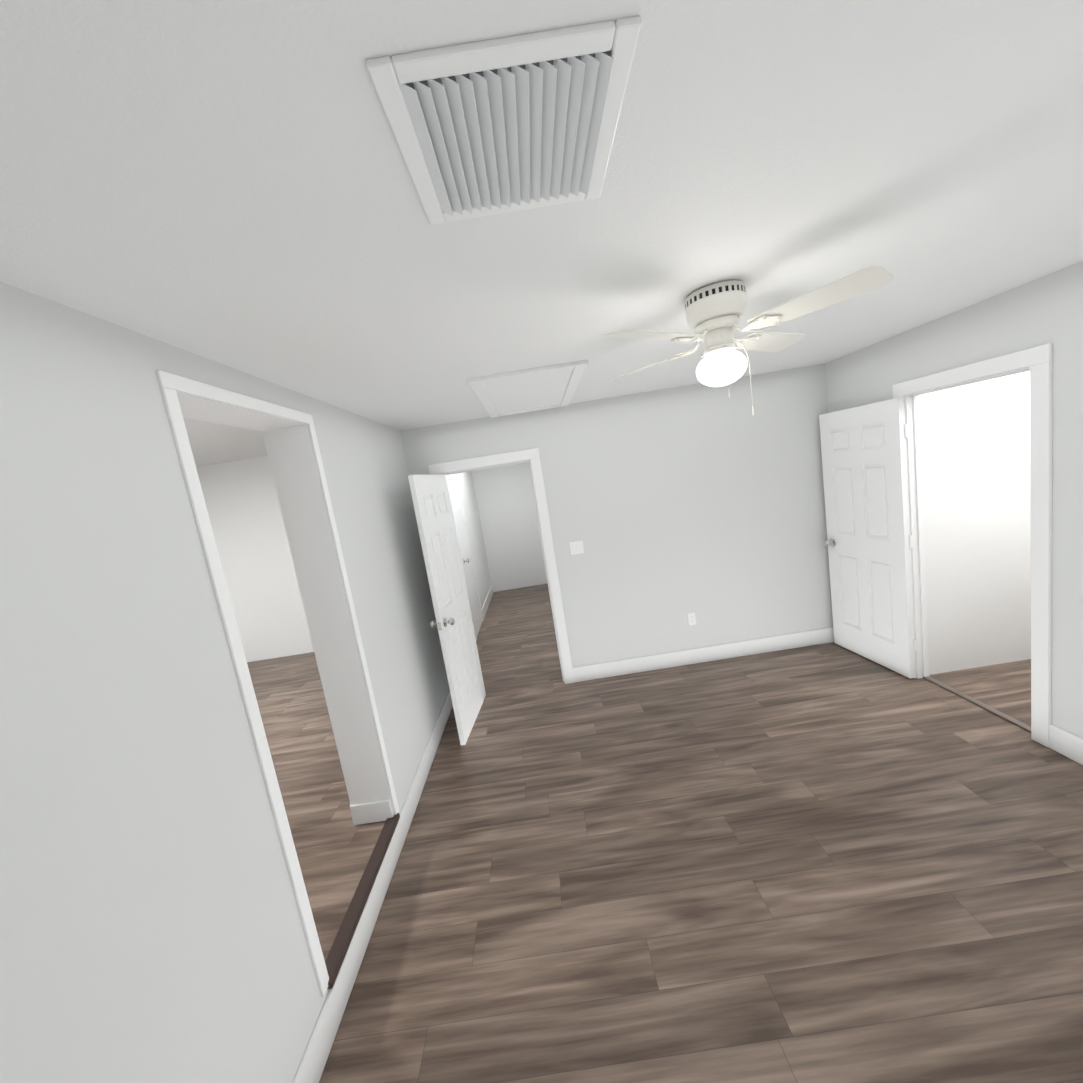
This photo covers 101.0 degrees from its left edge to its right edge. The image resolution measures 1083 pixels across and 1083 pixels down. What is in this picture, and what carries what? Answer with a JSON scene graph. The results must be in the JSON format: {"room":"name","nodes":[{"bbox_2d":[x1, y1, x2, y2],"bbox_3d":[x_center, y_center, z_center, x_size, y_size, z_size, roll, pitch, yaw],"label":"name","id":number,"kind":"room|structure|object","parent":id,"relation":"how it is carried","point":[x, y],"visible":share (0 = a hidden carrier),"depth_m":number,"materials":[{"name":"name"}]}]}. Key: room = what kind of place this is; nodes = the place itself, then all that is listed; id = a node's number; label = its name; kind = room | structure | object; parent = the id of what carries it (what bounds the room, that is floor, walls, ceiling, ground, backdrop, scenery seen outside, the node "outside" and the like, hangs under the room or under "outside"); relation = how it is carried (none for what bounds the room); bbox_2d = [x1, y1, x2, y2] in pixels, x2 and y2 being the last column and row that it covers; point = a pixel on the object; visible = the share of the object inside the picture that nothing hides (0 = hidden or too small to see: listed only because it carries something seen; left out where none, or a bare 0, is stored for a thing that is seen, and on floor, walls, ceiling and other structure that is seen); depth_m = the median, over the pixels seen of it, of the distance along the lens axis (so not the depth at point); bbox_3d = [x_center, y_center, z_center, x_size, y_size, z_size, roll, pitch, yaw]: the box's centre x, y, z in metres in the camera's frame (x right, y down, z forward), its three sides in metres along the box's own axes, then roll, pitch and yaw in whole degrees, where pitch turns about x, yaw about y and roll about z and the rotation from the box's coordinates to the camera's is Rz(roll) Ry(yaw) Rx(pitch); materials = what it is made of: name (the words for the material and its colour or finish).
{"room":"empty living room","nodes":[
{"label":"empty living room","id":0,"kind":"room"},
{"bbox_2d":[183,417,267,466],"bbox_3d":[-3.187,-0.646,2.231,3.600,0.100,6.400,-9,8,0],"label":"ceiling","id":1,"kind":"structure","parent":0,"point":[211,443],"depth_m":4.10,"materials":[{"name":"white paint"}]},
{"bbox_2d":[0,281,490,1082],"bbox_3d":[-1.118,0.174,3.635,0.226,2.730,8.720,-9,8,0],"label":"wall","id":2,"kind":"structure","parent":0,"point":[150,925],"depth_m":1.09,"materials":[{"name":"white paint"}]},
{"bbox_2d":[156,370,398,996],"bbox_3d":[-1.067,0.520,1.897,0.233,2.175,0.910,-9,8,0],"label":"trim","id":3,"kind":"structure","parent":2,"relation":"attached to","point":[296,467],"depth_m":2.20,"materials":[{"name":"white paint"}]},
{"bbox_2d":[325,813,399,988],"bbox_3d":[-0.803,1.569,2.047,0.062,0.028,0.844,-9,8,0],"label":"threshold","id":4,"kind":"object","parent":2,"relation":"attached to","point":[340,946],"depth_m":1.94,"materials":[{"name":"brown wood"}]},
{"bbox_2d":[293,689,452,1082],"bbox_3d":[-0.767,1.694,1.842,0.017,0.140,4.500,-9,8,0],"label":"baseboard","id":5,"kind":"structure","parent":2,"relation":"attached to","point":[323,1035],"depth_m":1.90,"materials":[{"name":"white wood"}]},
{"bbox_2d":[446,474,483,640],"bbox_3d":[-0.993,0.149,5.876,0.018,2.123,0.866,-9,8,0],"label":"door frame","id":6,"kind":"structure","parent":2,"relation":"attached to","point":[453,476],"depth_m":5.59,"materials":[{"name":"white wood"}]},
{"bbox_2d":[448,479,482,635],"bbox_3d":[-0.955,0.185,5.881,0.080,2.020,0.680,-9,8,0],"label":"hall door","id":7,"kind":"structure","parent":2,"relation":"in","point":[464,545],"depth_m":5.86,"materials":[{"name":"white wood"}]},
{"bbox_2d":[482,585,492,616],"bbox_3d":[-0.866,0.951,7.237,0.014,0.140,1.607,-9,8,0],"label":"baseboard","id":8,"kind":"structure","parent":2,"relation":"attached to","point":[487,602],"depth_m":7.13,"materials":[{"name":"white wood"}]},
{"bbox_2d":[196,456,313,661],"bbox_3d":[-2.985,0.203,5.522,3.480,2.730,0.120,-9,8,0],"label":"wall","id":9,"kind":"structure","parent":0,"point":[246,520],"depth_m":5.45,"materials":[{"name":"white paint"}]},
{"bbox_2d":[247,652,385,960],"bbox_3d":[-2.760,1.938,2.595,3.999,0.270,6.400,-9,8,0],"label":"floor","id":10,"kind":"structure","parent":0,"point":[334,845],"depth_m":2.83,"materials":[{"name":"brown laminate"}]},
{"bbox_2d":[472,463,547,591],"bbox_3d":[-0.443,-0.438,7.916,1.290,2.540,0.100,-9,8,0],"label":"wall","id":11,"kind":"structure","parent":0,"point":[509,522],"depth_m":7.89,"materials":[{"name":"white paint"}]},
{"bbox_2d":[0,0,1082,430],"bbox_3d":[1.432,-1.355,3.474,5.300,0.100,8.720,-9,8,0],"label":"ceiling","id":12,"kind":"structure","parent":0,"point":[228,182],"depth_m":0.91,"materials":[{"name":"white paint"}]},
{"bbox_2d":[366,16,641,223],"bbox_3d":[-0.053,-0.681,0.772,0.370,0.020,0.370,-9,8,0],"label":"ceiling vent","id":13,"kind":"object","parent":12,"relation":"in","point":[504,124],"visible":1,"depth_m":0.70,"materials":[{"name":"white metal"}]},
{"bbox_2d":[467,360,587,417],"bbox_3d":[-0.086,-0.992,3.026,0.650,0.021,1.350,-9,8,0],"label":"attic hatch","id":14,"kind":"object","parent":12,"relation":"attached to","point":[526,390],"visible":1,"depth_m":2.79,"materials":[{"name":"white"}]},
{"bbox_2d":[604,265,893,414],"bbox_3d":[0.671,-0.694,1.678,0.814,0.465,0.814,-7,8,12],"label":"ceiling fan","id":15,"kind":"object","parent":12,"relation":"hanging from","point":[715,312],"visible":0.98,"depth_m":1.58,"materials":[{"name":"white"}]},
{"bbox_2d":[401,364,832,667],"bbox_3d":[0.816,-0.080,3.961,3.685,2.540,0.120,-9,8,0],"label":"wall","id":16,"kind":"structure","parent":0,"point":[671,508],"depth_m":3.88,"materials":[{"name":"white paint"}]},
{"bbox_2d":[408,474,485,744],"bbox_3d":[-0.709,0.475,3.564,0.179,2.015,0.764,-8,8,6],"label":"door leaf","id":17,"kind":"structure","parent":16,"relation":"in","point":[453,622],"depth_m":3.44,"materials":[{"name":"white wood"}]},
{"bbox_2d":[428,448,574,683],"bbox_3d":[-0.330,0.310,3.992,0.946,2.123,0.156,-9,8,0],"label":"door frame","id":18,"kind":"structure","parent":16,"relation":"attached to","point":[531,457],"depth_m":3.85,"materials":[{"name":"white wood"}]},
{"bbox_2d":[569,540,583,554],"bbox_3d":[0.308,0.055,3.903,0.116,0.114,0.013,-9,8,0],"label":"switch plate","id":19,"kind":"object","parent":16,"relation":"attached to","point":[576,547],"visible":1,"depth_m":3.90,"materials":[{"name":"white plastic"}]},
{"bbox_2d":[687,612,695,625],"bbox_3d":[1.351,0.698,4.013,0.070,0.114,0.009,-9,8,0],"label":"electrical outlet plate","id":20,"kind":"object","parent":16,"relation":"attached to","point":[691,619],"visible":1,"depth_m":4.01,"materials":[{"name":"white plastic"}]},
{"bbox_2d":[573,627,833,681],"bbox_3d":[1.515,1.023,4.056,2.477,0.140,0.017,-9,8,0],"label":"baseboard","id":21,"kind":"structure","parent":16,"relation":"attached to","point":[825,635],"depth_m":4.05,"materials":[{"name":"white wood"}]},
{"bbox_2d":[319,584,1082,1082],"bbox_3d":[1.715,1.147,3.824,5.520,0.100,8.720,-9,8,0],"label":"floor","id":22,"kind":"structure","parent":0,"point":[831,862],"depth_m":1.95,"materials":[{"name":"brown laminate"}]},
{"bbox_2d":[825,261,1082,738],"bbox_3d":[2.639,-0.036,1.609,0.085,2.540,4.620,-9,8,0],"label":"wall","id":23,"kind":"structure","parent":0,"point":[1046,309],"depth_m":2.28,"materials":[{"name":"white paint"}]},
{"bbox_2d":[819,397,915,678],"bbox_3d":[2.534,-0.029,3.508,0.179,2.015,0.764,-10,8,-4],"label":"door leaf","id":24,"kind":"structure","parent":23,"relation":"in","point":[867,542],"depth_m":3.43,"materials":[{"name":"white wood"}]},
{"bbox_2d":[892,343,1051,747],"bbox_3d":[2.642,0.015,2.757,0.104,2.123,0.946,-9,8,0],"label":"door frame","id":25,"kind":"structure","parent":23,"relation":"attached to","point":[1036,362],"depth_m":2.41,"materials":[{"name":"white wood"}]},
{"bbox_2d":[923,676,1030,731],"bbox_3d":[2.825,1.044,2.902,0.040,0.012,0.760,-9,8,0],"label":"trim","id":26,"kind":"structure","parent":23,"relation":"attached to","point":[984,706],"depth_m":2.87,"materials":[{"name":"wood"}]},
{"bbox_2d":[1049,724,1082,764],"bbox_3d":[2.789,1.248,1.031,0.017,0.140,2.817,-9,8,0],"label":"baseboard","id":27,"kind":"structure","parent":23,"relation":"attached to","point":[1061,741],"depth_m":2.35,"materials":[{"name":"white wood"}]},
{"bbox_2d":[919,371,1030,674],"bbox_3d":[3.449,-0.386,3.187,1.615,2.540,0.120,-9,8,0],"label":"wall","id":28,"kind":"structure","parent":0,"point":[975,448],"depth_m":3.15,"materials":[{"name":"white paint"}]}
]}

